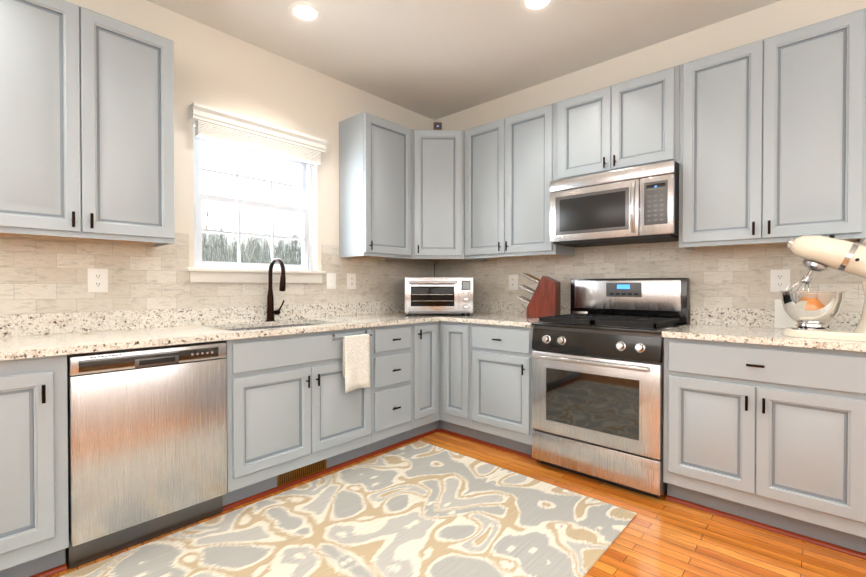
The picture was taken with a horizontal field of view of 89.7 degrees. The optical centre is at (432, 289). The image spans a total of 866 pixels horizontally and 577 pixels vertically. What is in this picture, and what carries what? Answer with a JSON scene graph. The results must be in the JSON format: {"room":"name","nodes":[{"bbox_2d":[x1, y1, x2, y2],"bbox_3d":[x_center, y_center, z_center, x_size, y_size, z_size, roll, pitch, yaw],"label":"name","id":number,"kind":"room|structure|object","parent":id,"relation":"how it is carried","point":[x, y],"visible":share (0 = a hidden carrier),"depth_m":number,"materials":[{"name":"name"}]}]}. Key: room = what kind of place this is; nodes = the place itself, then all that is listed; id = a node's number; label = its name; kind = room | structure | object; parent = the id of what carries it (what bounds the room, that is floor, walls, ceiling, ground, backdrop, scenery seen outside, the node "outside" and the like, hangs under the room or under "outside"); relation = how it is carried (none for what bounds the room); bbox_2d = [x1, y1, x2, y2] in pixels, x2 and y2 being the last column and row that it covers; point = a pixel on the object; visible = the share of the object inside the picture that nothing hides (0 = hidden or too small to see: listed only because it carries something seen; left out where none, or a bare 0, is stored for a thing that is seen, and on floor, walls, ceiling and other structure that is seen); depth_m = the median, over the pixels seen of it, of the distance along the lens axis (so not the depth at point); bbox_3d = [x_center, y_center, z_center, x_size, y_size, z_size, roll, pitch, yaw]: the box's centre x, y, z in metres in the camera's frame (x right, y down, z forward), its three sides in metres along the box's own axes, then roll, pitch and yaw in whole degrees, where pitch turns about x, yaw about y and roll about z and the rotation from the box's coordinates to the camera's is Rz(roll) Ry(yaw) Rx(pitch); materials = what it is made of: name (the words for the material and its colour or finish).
{"room":"kitchen","nodes":[
{"label":"kitchen","id":0,"kind":"room"},
{"bbox_2d":[0,0,435,314],"bbox_3d":[-1.577,-0.246,2.586,0.160,2.743,4.860,1,1,42],"label":"wall","id":1,"kind":"structure","parent":0,"point":[220,70],"depth_m":2.85,"materials":[{"name":"beige paint"}]},
{"bbox_2d":[0,0,174,246],"bbox_3d":[-1.697,-0.764,2.063,0.355,1.050,0.765,1,1,42],"label":"upper cabinet","id":2,"kind":"object","parent":1,"relation":"attached to","point":[86,123],"visible":1,"depth_m":1.98,"materials":[{"name":"grey paint"}]},
{"bbox_2d":[87,268,107,291],"bbox_3d":[-1.747,-0.049,2.268,0.008,0.124,0.086,1,1,42],"label":"electrical outlet","id":3,"kind":"object","parent":1,"relation":"attached to","point":[97,279],"visible":1,"depth_m":2.26,"materials":[{"name":"white plastic"}]},
{"bbox_2d":[0,233,435,314],"bbox_3d":[-1.300,-0.114,2.767,0.006,0.443,3.900,1,1,42],"label":"backsplash","id":4,"kind":"structure","parent":1,"relation":"attached to","point":[43,276],"depth_m":2.43,"materials":[{"name":"tile"}]},
{"bbox_2d":[186,128,325,282],"bbox_3d":[-1.184,-0.523,2.962,0.180,0.950,0.950,1,1,42],"label":"window","id":5,"kind":"structure","parent":1,"relation":"in","point":[304,210],"depth_m":2.93,"materials":[{"name":"white plastic"}]},
{"bbox_2d":[189,102,326,231],"bbox_3d":[-1.118,-0.726,2.906,0.080,0.747,0.910,1,1,42],"label":"blind valance","id":6,"kind":"object","parent":1,"relation":"attached to","point":[219,125],"visible":1,"depth_m":2.81,"materials":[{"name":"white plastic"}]},
{"bbox_2d":[326,273,335,288],"bbox_3d":[-0.776,-0.067,3.327,0.014,0.124,0.086,1,1,42],"label":"light switch","id":7,"kind":"object","parent":1,"relation":"attached to","point":[330,280],"visible":1,"depth_m":3.32,"materials":[{"name":"white plastic"}]},
{"bbox_2d":[347,273,355,288],"bbox_3d":[-0.649,-0.068,3.470,0.008,0.124,0.086,1,1,42],"label":"electrical outlet","id":8,"kind":"object","parent":1,"relation":"attached to","point":[351,280],"visible":1,"depth_m":3.46,"materials":[{"name":"white plastic"}]},
{"bbox_2d":[339,112,411,259],"bbox_3d":[-0.433,-0.778,3.447,0.355,1.050,0.493,1,1,42],"label":"upper cabinet","id":9,"kind":"object","parent":1,"relation":"attached to","point":[375,213],"visible":1,"depth_m":3.30,"materials":[{"name":"grey paint"}]},
{"bbox_2d":[411,130,464,260],"bbox_3d":[0.032,-0.781,3.769,0.607,1.050,0.608,1,1,42],"label":"upper cabinet","id":10,"kind":"object","parent":1,"relation":"attached to","point":[438,190],"visible":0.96,"depth_m":3.54,"materials":[{"name":"grey paint"}]},
{"bbox_2d":[433,122,441,129],"bbox_3d":[0.038,-1.348,3.628,0.070,0.085,0.068,0,1,-3],"label":"speaker","id":11,"kind":"object","parent":10,"relation":"on","point":[437,125],"visible":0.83,"depth_m":3.60},
{"bbox_2d":[48,431,865,576],"bbox_3d":[0.084,1.171,1.082,4.660,0.060,4.860,1,1,42],"label":"floor","id":12,"kind":"structure","parent":0,"point":[661,536],"depth_m":1.96,"materials":[{"name":"brown wood"}]},
{"bbox_2d":[0,355,68,576],"bbox_3d":[-1.848,0.694,1.687,0.660,0.882,0.594,1,1,42],"label":"base cabinet","id":13,"kind":"object","parent":12,"relation":"on","point":[34,536],"visible":0.98,"depth_m":1.64,"materials":[{"name":"grey paint"}]},
{"bbox_2d":[29,563,65,576],"bbox_3d":[-1.692,1.127,1.549,0.017,0.019,0.595,1,1,42],"label":"trim","id":14,"kind":"structure","parent":12,"relation":"on","point":[62,567],"depth_m":1.73,"materials":[{"name":"brown wood"}]},
{"bbox_2d":[66,341,226,568],"bbox_3d":[-1.449,0.694,2.143,0.620,0.872,0.602,1,1,42],"label":"dishwasher","id":15,"kind":"object","parent":12,"relation":"on","point":[147,443],"visible":0.98,"depth_m":1.90,"materials":[{"name":"silver metal"}]},
{"bbox_2d":[222,327,371,505],"bbox_3d":[-0.920,0.683,2.702,0.660,0.882,0.924,1,1,42],"label":"base cabinet","id":16,"kind":"object","parent":12,"relation":"on","point":[292,405],"visible":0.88,"depth_m":2.40,"materials":[{"name":"grey paint"}]},
{"bbox_2d":[277,459,326,485],"bbox_3d":[-0.765,1.062,2.568,0.008,0.088,0.320,1,1,42],"label":"air vent","id":17,"kind":"object","parent":16,"relation":"attached to","point":[298,473],"visible":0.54,"depth_m":2.56,"materials":[{"name":"gold metal"}]},
{"bbox_2d":[332,330,371,392],"bbox_3d":[-0.488,0.439,2.681,0.068,0.354,0.270,1,1,42],"label":"towel bar","id":18,"kind":"object","parent":16,"relation":"attached to","point":[356,361],"visible":1,"depth_m":2.67,"materials":[{"name":"beige fabric"}]},
{"bbox_2d":[343,334,369,392],"bbox_3d":[-0.468,0.447,2.680,0.037,0.338,0.191,1,1,42],"label":"towel","id":19,"kind":"object","parent":18,"relation":"hanging from","point":[356,348],"depth_m":2.67,"materials":[{"name":"beige fabric"}]},
{"bbox_2d":[223,428,438,510],"bbox_3d":[-0.512,1.114,2.841,0.017,0.019,1.674,1,1,42],"label":"trim","id":20,"kind":"structure","parent":12,"relation":"on","point":[278,488],"depth_m":2.64,"materials":[{"name":"brown wood"}]},
{"bbox_2d":[60,441,636,576],"bbox_3d":[-0.359,1.129,1.798,1.520,0.008,2.440,1,1,42],"label":"rug","id":21,"kind":"object","parent":12,"relation":"on","point":[419,509],"visible":1,"depth_m":2.03,"materials":[{"name":"multicoloured fabric"}]},
{"bbox_2d":[364,323,410,454],"bbox_3d":[-0.484,0.679,3.180,0.660,0.882,0.366,1,1,42],"label":"base cabinet","id":22,"kind":"object","parent":12,"relation":"on","point":[390,384],"visible":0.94,"depth_m":2.96,"materials":[{"name":"grey paint"}]},
{"bbox_2d":[404,321,477,439],"bbox_3d":[0.042,0.675,3.568,0.912,0.882,0.912,1,1,42],"label":"base cabinet","id":23,"kind":"object","parent":12,"relation":"on","point":[441,358],"visible":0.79,"depth_m":3.23,"materials":[{"name":"grey paint"}]},
{"bbox_2d":[0,301,439,360],"bbox_3d":[-0.910,0.271,2.710,0.660,0.325,3.457,1,1,42],"label":"countertop","id":24,"kind":"structure","parent":23,"relation":"on","point":[22,336],"depth_m":2.33,"materials":[{"name":"stone"}]},
{"bbox_2d":[266,258,285,320],"bbox_3d":[-1.005,0.000,2.876,0.213,0.417,0.127,1,1,42],"label":"faucet","id":25,"kind":"object","parent":24,"relation":"on","point":[271,312],"visible":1,"depth_m":2.88,"materials":[{"name":"black metal"}]},
{"bbox_2d":[404,264,473,315],"bbox_3d":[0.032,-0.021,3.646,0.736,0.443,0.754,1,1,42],"label":"toaster oven","id":26,"kind":"object","parent":24,"relation":"on","point":[437,295],"visible":1,"depth_m":3.39,"materials":[{"name":"silver metal"}]},
{"bbox_2d":[440,301,570,326],"bbox_3d":[0.560,0.168,3.271,0.753,0.132,0.645,1,1,42],"label":"countertop","id":27,"kind":"structure","parent":23,"relation":"on","point":[485,312],"depth_m":3.33,"materials":[{"name":"stone"}]},
{"bbox_2d":[518,273,560,317],"bbox_3d":[0.778,0.040,3.208,0.282,0.329,0.151,0,1,30],"label":"knife block","id":28,"kind":"object","parent":27,"relation":"on","point":[545,301],"visible":1,"depth_m":3.13,"materials":[{"name":"brown wood"}]},
{"bbox_2d":[439,428,537,460],"bbox_3d":[0.376,1.111,3.151,0.851,0.019,0.018,1,1,42],"label":"trim","id":29,"kind":"structure","parent":12,"relation":"on","point":[441,430],"depth_m":3.12,"materials":[{"name":"brown wood"}]},
{"bbox_2d":[471,323,534,454],"bbox_3d":[0.649,0.679,3.184,0.499,0.882,0.660,1,1,42],"label":"base cabinet","id":30,"kind":"object","parent":12,"relation":"on","point":[501,390],"visible":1,"depth_m":2.96,"materials":[{"name":"grey paint"}]},
{"bbox_2d":[532,278,689,497],"bbox_3d":[1.104,0.524,2.742,0.759,1.200,0.692,1,1,42],"label":"range","id":31,"kind":"object","parent":12,"relation":"on","point":[598,383],"visible":1,"depth_m":2.55,"materials":[{"name":"silver metal"}]},
{"bbox_2d":[663,337,865,553],"bbox_3d":[1.688,0.688,2.236,0.776,0.882,0.660,1,1,42],"label":"base cabinet","id":32,"kind":"object","parent":12,"relation":"on","point":[773,435],"visible":0.98,"depth_m":1.98,"materials":[{"name":"grey paint"}]},
{"bbox_2d":[662,307,865,351],"bbox_3d":[1.988,0.181,1.967,1.575,0.132,0.645,1,1,42],"label":"countertop","id":33,"kind":"structure","parent":32,"relation":"on","point":[753,326],"depth_m":2.25,"materials":[{"name":"stone"}]},
{"bbox_2d":[774,234,865,341],"bbox_3d":[1.925,-0.021,2.080,0.497,0.473,0.518,1,1,42],"label":"stand mixer","id":34,"kind":"object","parent":33,"relation":"on","point":[807,314],"visible":1,"depth_m":1.96,"materials":[{"name":"beige metal"}]},
{"bbox_2d":[666,495,865,559],"bbox_3d":[1.825,1.124,1.828,1.534,0.019,0.018,1,1,42],"label":"trim","id":35,"kind":"structure","parent":12,"relation":"on","point":[831,546],"depth_m":2.04,"materials":[{"name":"brown wood"}]},
{"bbox_2d":[147,0,780,119],"bbox_3d":[0.084,-1.632,1.054,4.660,0.060,4.860,1,1,42],"label":"ceiling","id":36,"kind":"structure","parent":0,"point":[434,59],"depth_m":2.78,"materials":[{"name":"white paint"}]},
{"bbox_2d":[288,2,321,22],"bbox_3d":[-0.744,-1.615,2.535,0.194,0.004,0.194,1,1,42],"label":"recessed light","id":37,"kind":"object","parent":36,"relation":"in","point":[305,12],"visible":1,"depth_m":2.53,"materials":[{"name":"white paint"}]},
{"bbox_2d":[520,0,554,11],"bbox_3d":[0.584,-1.613,2.433,0.194,0.004,0.194,1,1,42],"label":"recessed light","id":38,"kind":"object","parent":36,"relation":"in","point":[534,5],"visible":1,"depth_m":2.47,"materials":[{"name":"white paint"}]},
{"bbox_2d":[436,0,865,322],"bbox_3d":[1.698,-0.248,2.777,4.380,2.743,0.160,1,1,42],"label":"wall","id":39,"kind":"structure","parent":0,"point":[782,16],"depth_m":2.83,"materials":[{"name":"beige paint"}]},
{"bbox_2d":[509,275,517,289],"bbox_3d":[0.664,-0.062,3.600,0.086,0.124,0.008,1,1,42],"label":"electrical outlet","id":40,"kind":"object","parent":39,"relation":"attached to","point":[513,282],"visible":1,"depth_m":3.60,"materials":[{"name":"white plastic"}]},
{"bbox_2d":[465,103,574,259],"bbox_3d":[0.640,-0.777,3.385,0.806,1.050,0.355,1,1,42],"label":"upper cabinet","id":41,"kind":"object","parent":39,"relation":"attached to","point":[510,168],"visible":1,"depth_m":3.25,"materials":[{"name":"grey paint"}]},
{"bbox_2d":[556,65,679,180],"bbox_3d":[1.220,-1.016,2.853,0.760,0.562,0.355,1,1,42],"label":"upper cabinet","id":42,"kind":"object","parent":39,"relation":"attached to","point":[629,123],"visible":0.88,"depth_m":2.71,"materials":[{"name":"grey paint"}]},
{"bbox_2d":[550,160,678,246],"bbox_3d":[1.187,-0.520,2.822,0.757,0.423,0.443,1,1,42],"label":"microwave","id":43,"kind":"object","parent":42,"relation":"attached to","point":[636,205],"visible":1,"depth_m":2.65,"materials":[{"name":"silver metal"}]},
{"bbox_2d":[436,242,865,320],"bbox_3d":[1.461,-0.054,2.883,3.870,0.495,0.006,1,1,42],"label":"backsplash","id":44,"kind":"structure","parent":39,"relation":"attached to","point":[732,277],"depth_m":2.76,"materials":[{"name":"tile"}]},
{"bbox_2d":[679,8,865,250],"bbox_3d":[1.785,-0.767,2.339,0.768,1.050,0.355,1,1,42],"label":"upper cabinet","id":45,"kind":"object","parent":39,"relation":"attached to","point":[772,139],"visible":1,"depth_m":2.20,"materials":[{"name":"grey paint"}]},
{"bbox_2d":[770,269,789,291],"bbox_3d":[1.941,-0.051,2.434,0.086,0.124,0.008,1,1,42],"label":"electrical outlet","id":46,"kind":"object","parent":39,"relation":"attached to","point":[779,280],"visible":0.92,"depth_m":2.43,"materials":[{"name":"white plastic"}]},
{"label":"outside","id":47,"kind":"structure","parent":0,"visible":0},
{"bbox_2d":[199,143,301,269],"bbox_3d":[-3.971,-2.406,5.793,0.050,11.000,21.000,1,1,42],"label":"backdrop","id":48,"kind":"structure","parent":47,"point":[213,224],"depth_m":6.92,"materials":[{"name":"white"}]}
]}

